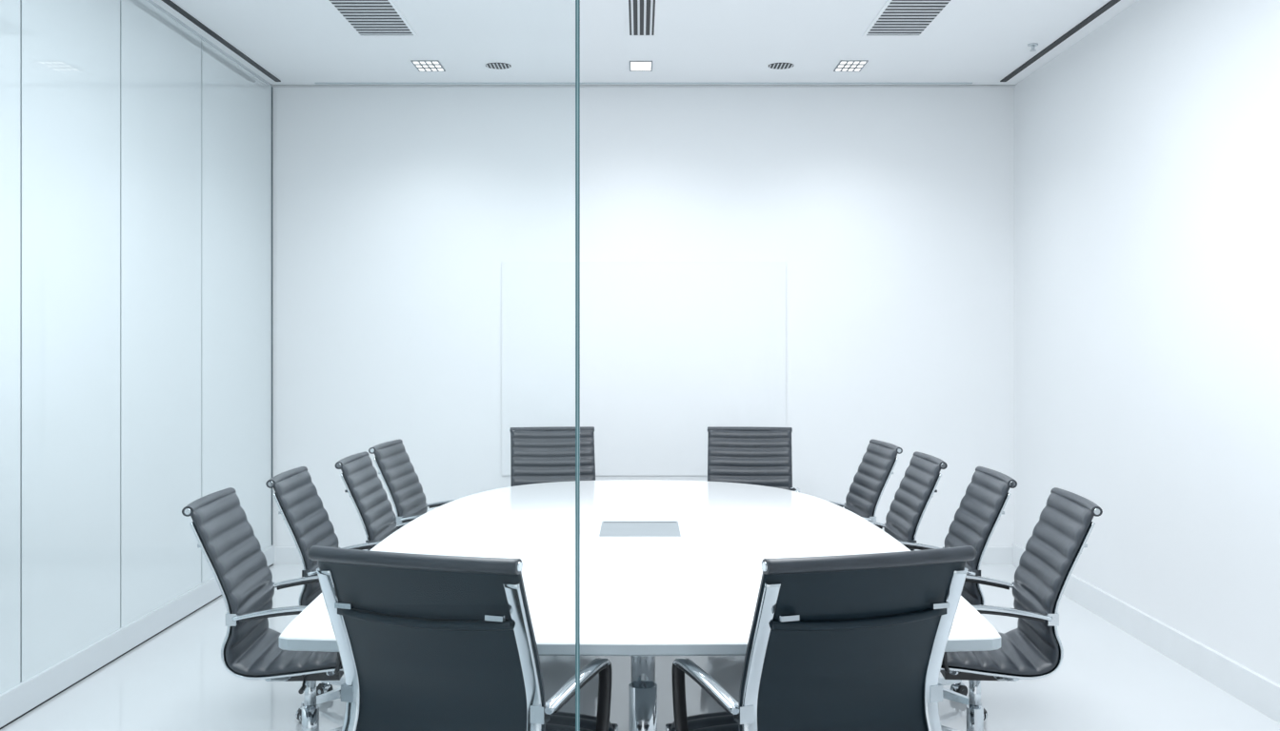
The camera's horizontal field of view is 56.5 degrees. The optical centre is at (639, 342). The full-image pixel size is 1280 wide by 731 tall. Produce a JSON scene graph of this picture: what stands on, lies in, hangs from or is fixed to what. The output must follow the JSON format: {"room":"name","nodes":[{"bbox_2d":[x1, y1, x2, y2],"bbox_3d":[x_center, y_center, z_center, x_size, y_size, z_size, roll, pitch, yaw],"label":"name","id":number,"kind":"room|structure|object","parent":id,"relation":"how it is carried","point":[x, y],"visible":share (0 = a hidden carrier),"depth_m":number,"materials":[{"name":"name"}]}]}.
{"room":"office","nodes":[
{"label":"office","id":0,"kind":"room"},
{"bbox_2d":[0,564,1279,730],"bbox_3d":[0.024,1.600,3.140,5.493,0.100,10.680,0,0,0],"label":"floor","id":1,"kind":"structure","parent":0,"point":[1108,679],"depth_m":5.30,"materials":[{"name":"white tile"}]},
{"bbox_2d":[181,487,343,730],"bbox_3d":[-1.217,1.050,4.272,0.712,1.001,0.630,0,0,-4],"label":"office chair","id":2,"kind":"object","parent":1,"relation":"on","point":[250,650],"visible":0.74,"depth_m":4.15,"materials":[{"name":"grey leather"}]},
{"bbox_2d":[265,466,381,722],"bbox_3d":[-1.170,1.050,5.041,0.712,1.001,0.630,0,0,-2],"label":"office chair","id":3,"kind":"object","parent":1,"relation":"on","point":[300,506],"visible":0.34,"depth_m":4.96,"materials":[{"name":"grey leather"}]},
{"bbox_2d":[335,451,409,550],"bbox_3d":[-1.068,1.050,5.740,0.712,1.001,0.630,0,0,0],"label":"office chair","id":4,"kind":"object","parent":1,"relation":"on","point":[363,485],"visible":0.29,"depth_m":5.71,"materials":[{"name":"grey leather"}]},
{"bbox_2d":[368,440,457,529],"bbox_3d":[-1.069,1.050,6.478,0.712,1.001,0.630,0,0,4],"label":"office chair","id":5,"kind":"object","parent":1,"relation":"on","point":[392,462],"visible":0.34,"depth_m":6.47,"materials":[{"name":"grey leather"}]},
{"bbox_2d":[307,545,618,730],"bbox_3d":[-0.433,1.025,3.150,0.662,1.051,0.748,0,0,19],"label":"office chair","id":6,"kind":"object","parent":1,"relation":"on","point":[426,643],"visible":0.99,"depth_m":2.90,"materials":[{"name":"grey leather"}]},
{"bbox_2d":[509,426,595,486],"bbox_3d":[-0.522,1.045,7.287,0.637,1.011,0.719,0,0,-7],"label":"office chair","id":7,"kind":"object","parent":1,"relation":"on","point":[542,454],"visible":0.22,"depth_m":7.52,"materials":[{"name":"grey leather"}]},
{"bbox_2d":[575,0,579,730],"bbox_3d":[-1.333,-0.125,2.420,2.420,3.350,0.030,0,0,0],"label":"glass panel","id":8,"kind":"object","parent":1,"relation":"on","point":[577,2],"visible":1,"depth_m":2.41,"materials":[{"name":"glass"}]},
{"bbox_2d":[279,480,1000,730],"bbox_3d":[0.000,1.172,5.053,2.091,0.756,3.775,0,0,0],"label":"conference table","id":9,"kind":"object","parent":1,"relation":"on","point":[668,568],"visible":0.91,"depth_m":4.55,"materials":[{"name":"paint"}]},
{"bbox_2d":[707,426,799,492],"bbox_3d":[0.672,1.045,7.286,0.637,1.011,0.719,0,0,5],"label":"office chair","id":10,"kind":"object","parent":1,"relation":"on","point":[750,455],"visible":0.35,"depth_m":7.52,"materials":[{"name":"grey leather"}]},
{"bbox_2d":[665,545,976,730],"bbox_3d":[0.443,1.025,3.150,0.662,1.051,0.748,0,0,-19],"label":"office chair","id":11,"kind":"object","parent":1,"relation":"on","point":[843,643],"visible":1,"depth_m":2.90,"materials":[{"name":"grey leather"}]},
{"bbox_2d":[827,440,902,521],"bbox_3d":[1.024,1.050,6.478,0.712,1.001,0.630,0,0,-4],"label":"office chair","id":12,"kind":"object","parent":1,"relation":"on","point":[872,475],"visible":0.3,"depth_m":6.47,"materials":[{"name":"grey leather"}]},
{"bbox_2d":[868,451,947,551],"bbox_3d":[1.078,1.050,5.740,0.712,1.001,0.630,0,0,0],"label":"office chair","id":13,"kind":"object","parent":1,"relation":"on","point":[920,481],"visible":0.32,"depth_m":5.71,"materials":[{"name":"grey leather"}]},
{"bbox_2d":[898,466,1017,720],"bbox_3d":[1.183,1.050,5.041,0.712,1.001,0.630,0,0,2],"label":"office chair","id":14,"kind":"object","parent":1,"relation":"on","point":[985,500],"visible":0.37,"depth_m":4.97,"materials":[{"name":"grey leather"}]},
{"bbox_2d":[940,487,1102,730],"bbox_3d":[1.237,1.050,4.277,0.712,1.001,0.630,0,0,5],"label":"office chair","id":15,"kind":"object","parent":1,"relation":"on","point":[1032,650],"visible":0.67,"depth_m":4.16,"materials":[{"name":"grey leather"}]},
{"bbox_2d":[272,87,1014,547],"bbox_3d":[0.024,-0.125,8.405,5.493,3.350,0.150,0,0,0],"label":"wall","id":16,"kind":"structure","parent":0,"point":[397,212],"depth_m":8.33,"materials":[{"name":"paint"}]},
{"bbox_2d":[271,86,272,545],"bbox_3d":[-2.577,-0.184,8.320,0.016,3.208,0.020,0,0,0],"label":"joint","id":17,"kind":"object","parent":16,"relation":"attached to","point":[271,87],"visible":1,"depth_m":8.31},
{"bbox_2d":[273,547,1012,564],"bbox_3d":[0.024,1.490,8.320,5.193,0.120,0.020,0,0,0],"label":"baseboard","id":18,"kind":"structure","parent":16,"relation":"attached to","point":[282,555],"depth_m":8.31,"materials":[{"name":"paint"}]},
{"bbox_2d":[314,82,972,84],"bbox_3d":[0.025,-1.797,8.248,4.550,0.006,0.027,0,0,0],"label":"trim","id":19,"kind":"structure","parent":16,"relation":"attached to","point":[314,83],"depth_m":8.23,"materials":[{"name":"white paint"}]},
{"bbox_2d":[501,261,785,476],"bbox_3d":[0.026,0.182,8.322,1.987,1.495,0.004,0,0,0],"label":"whiteboard","id":20,"kind":"object","parent":16,"relation":"attached to","point":[670,351],"visible":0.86,"depth_m":8.32,"materials":[{"name":"white glass"}]},
{"bbox_2d":[272,85,1015,87],"bbox_3d":[0.024,-1.791,8.324,5.193,0.010,0.012,0,0,0],"label":"trim","id":21,"kind":"structure","parent":16,"relation":"attached to","point":[272,86],"depth_m":8.32,"materials":[{"name":"metal"}]},
{"bbox_2d":[151,0,1138,85],"bbox_3d":[0.024,-1.850,3.140,5.493,0.100,10.680,0,0,0],"label":"ceiling","id":22,"kind":"structure","parent":0,"point":[297,42],"depth_m":7.04,"materials":[{"name":"paint"}]},
{"bbox_2d":[146,0,272,86],"bbox_3d":[-2.580,-1.793,3.055,0.026,0.014,10.510,0,0,0],"label":"channel","id":23,"kind":"object","parent":22,"relation":"attached to","point":[150,1],"visible":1,"depth_m":7.04,"materials":[{"name":"metal"}]},
{"bbox_2d":[161,0,280,81],"bbox_3d":[-2.486,-1.796,2.990,0.035,0.008,10.380,0,0,0],"label":"trim","id":24,"kind":"structure","parent":22,"relation":"attached to","point":[170,3],"depth_m":7.01,"materials":[{"name":"black metal"}]},
{"bbox_2d":[325,0,417,36],"bbox_3d":[-1.475,-1.797,6.350,0.346,0.006,1.236,0,0,0],"label":"ceiling vent","id":25,"kind":"object","parent":22,"relation":"in","point":[365,17],"depth_m":6.57,"materials":[{"name":"grey metal"}]},
{"bbox_2d":[410,60,445,71],"bbox_3d":[-1.373,-1.797,7.730,0.176,0.006,0.286,0,0,0],"label":"recessed light","id":26,"kind":"object","parent":22,"relation":"in","point":[421,65],"depth_m":7.70,"materials":[{"name":"white plastic"}]},
{"bbox_2d":[485,62,511,69],"bbox_3d":[-0.920,-1.797,7.730,0.164,0.006,0.164,0,0,0],"label":"air diffuser","id":27,"kind":"object","parent":22,"relation":"in","point":[497,66],"depth_m":7.72,"materials":[{"name":"grey metal"}]},
{"bbox_2d":[629,60,652,71],"bbox_3d":[0.006,-1.797,7.730,0.146,0.006,0.266,0,0,0],"label":"recessed light","id":28,"kind":"object","parent":22,"relation":"in","point":[634,66],"depth_m":7.73,"materials":[{"name":"white plastic"}]},
{"bbox_2d":[624,0,659,36],"bbox_3d":[0.010,-1.797,6.350,0.176,0.006,1.236,0,0,0],"label":"ceiling vent","id":29,"kind":"object","parent":22,"relation":"in","point":[641,15],"depth_m":6.57,"materials":[{"name":"white metal"}]},
{"bbox_2d":[768,62,793,69],"bbox_3d":[0.915,-1.797,7.730,0.164,0.006,0.164,0,0,0],"label":"air diffuser","id":30,"kind":"object","parent":22,"relation":"in","point":[777,66],"depth_m":7.72,"materials":[{"name":"grey metal"}]},
{"bbox_2d":[833,60,868,71],"bbox_3d":[1.367,-1.797,7.730,0.176,0.006,0.286,0,0,0],"label":"recessed light","id":31,"kind":"object","parent":22,"relation":"in","point":[844,65],"depth_m":7.70,"materials":[{"name":"white plastic"}]},
{"bbox_2d":[862,0,954,36],"bbox_3d":[1.475,-1.797,6.350,0.346,0.006,1.236,0,0,0],"label":"ceiling vent","id":32,"kind":"object","parent":22,"relation":"in","point":[896,17],"depth_m":6.57,"materials":[{"name":"grey metal"}]},
{"bbox_2d":[1027,42,1038,51],"bbox_3d":[2.370,-1.780,7.180,0.060,0.040,0.060,0,0,0],"label":"sprinkler head","id":33,"kind":"object","parent":22,"relation":"attached to","point":[1032,45],"visible":1,"depth_m":7.17},
{"bbox_2d":[1000,0,1120,81],"bbox_3d":[2.495,-1.796,2.990,0.040,0.008,10.380,0,0,0],"label":"trim","id":34,"kind":"structure","parent":22,"relation":"attached to","point":[1110,3],"depth_m":7.01,"materials":[{"name":"black metal"}]},
{"bbox_2d":[1014,0,1279,685],"bbox_3d":[2.695,-0.125,3.065,0.150,3.350,10.530,0,0,0],"label":"wall","id":35,"kind":"structure","parent":0,"point":[1147,150],"depth_m":5.98,"materials":[{"name":"paint"}]},
{"bbox_2d":[1012,543,1279,723],"bbox_3d":[2.611,1.478,3.055,0.018,0.145,10.510,0,0,0],"label":"baseboard","id":36,"kind":"structure","parent":35,"relation":"attached to","point":[1260,693],"depth_m":5.73,"materials":[{"name":"paint"}]},
{"bbox_3d":[-2.658,-0.125,3.065,0.130,3.350,10.530,0,0,0],"label":"wall","id":37,"kind":"structure","parent":0,"visible":0},
{"bbox_2d":[0,545,274,729],"bbox_3d":[-2.573,1.476,3.055,0.040,0.123,10.510,0,0,0],"label":"baseboard","id":38,"kind":"structure","parent":37,"relation":"attached to","point":[27,695],"depth_m":5.64,"materials":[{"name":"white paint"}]},
{"bbox_2d":[0,0,19,694],"bbox_3d":[-2.579,-0.184,4.450,0.012,3.208,0.988,0,0,0],"label":"wall panel","id":39,"kind":"object","parent":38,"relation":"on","point":[10,10],"visible":1,"depth_m":4.86,"materials":[{"name":"white paint"}]},
{"bbox_2d":[20,0,20,682],"bbox_3d":[-2.580,-0.184,4.950,0.009,3.208,0.012,0,0,0],"label":"joint","id":40,"kind":"object","parent":38,"relation":"on","point":[20,0],"visible":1,"depth_m":4.95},
{"bbox_2d":[20,0,119,682],"bbox_3d":[-2.579,-0.184,5.425,0.012,3.208,0.938,0,0,0],"label":"wall panel","id":41,"kind":"object","parent":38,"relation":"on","point":[70,49],"visible":1,"depth_m":5.37,"materials":[{"name":"white paint"}]},
{"bbox_2d":[120,0,120,628],"bbox_3d":[-2.580,-0.184,5.900,0.009,3.208,0.012,0,0,0],"label":"joint","id":42,"kind":"object","parent":38,"relation":"on","point":[120,0],"visible":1,"depth_m":5.90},
{"bbox_2d":[120,0,200,627],"bbox_3d":[-2.579,-0.184,6.445,0.012,3.208,1.078,0,0,0],"label":"wall panel","id":43,"kind":"object","parent":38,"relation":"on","point":[161,57],"visible":1,"depth_m":6.38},
{"bbox_2d":[201,39,271,583],"bbox_3d":[-2.579,-0.184,7.657,0.012,3.208,1.323,0,0,0],"label":"wall panel","id":44,"kind":"object","parent":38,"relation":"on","point":[236,104],"visible":0.93,"depth_m":7.59,"materials":[{"name":"white paint"}]},
{"bbox_2d":[200,39,201,583],"bbox_3d":[-2.580,-0.184,6.990,0.009,3.208,0.012,0,0,0],"label":"joint","id":45,"kind":"object","parent":37,"relation":"attached to","point":[201,39],"visible":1,"depth_m":6.99,"materials":[{"name":"grey metal"}]}
]}

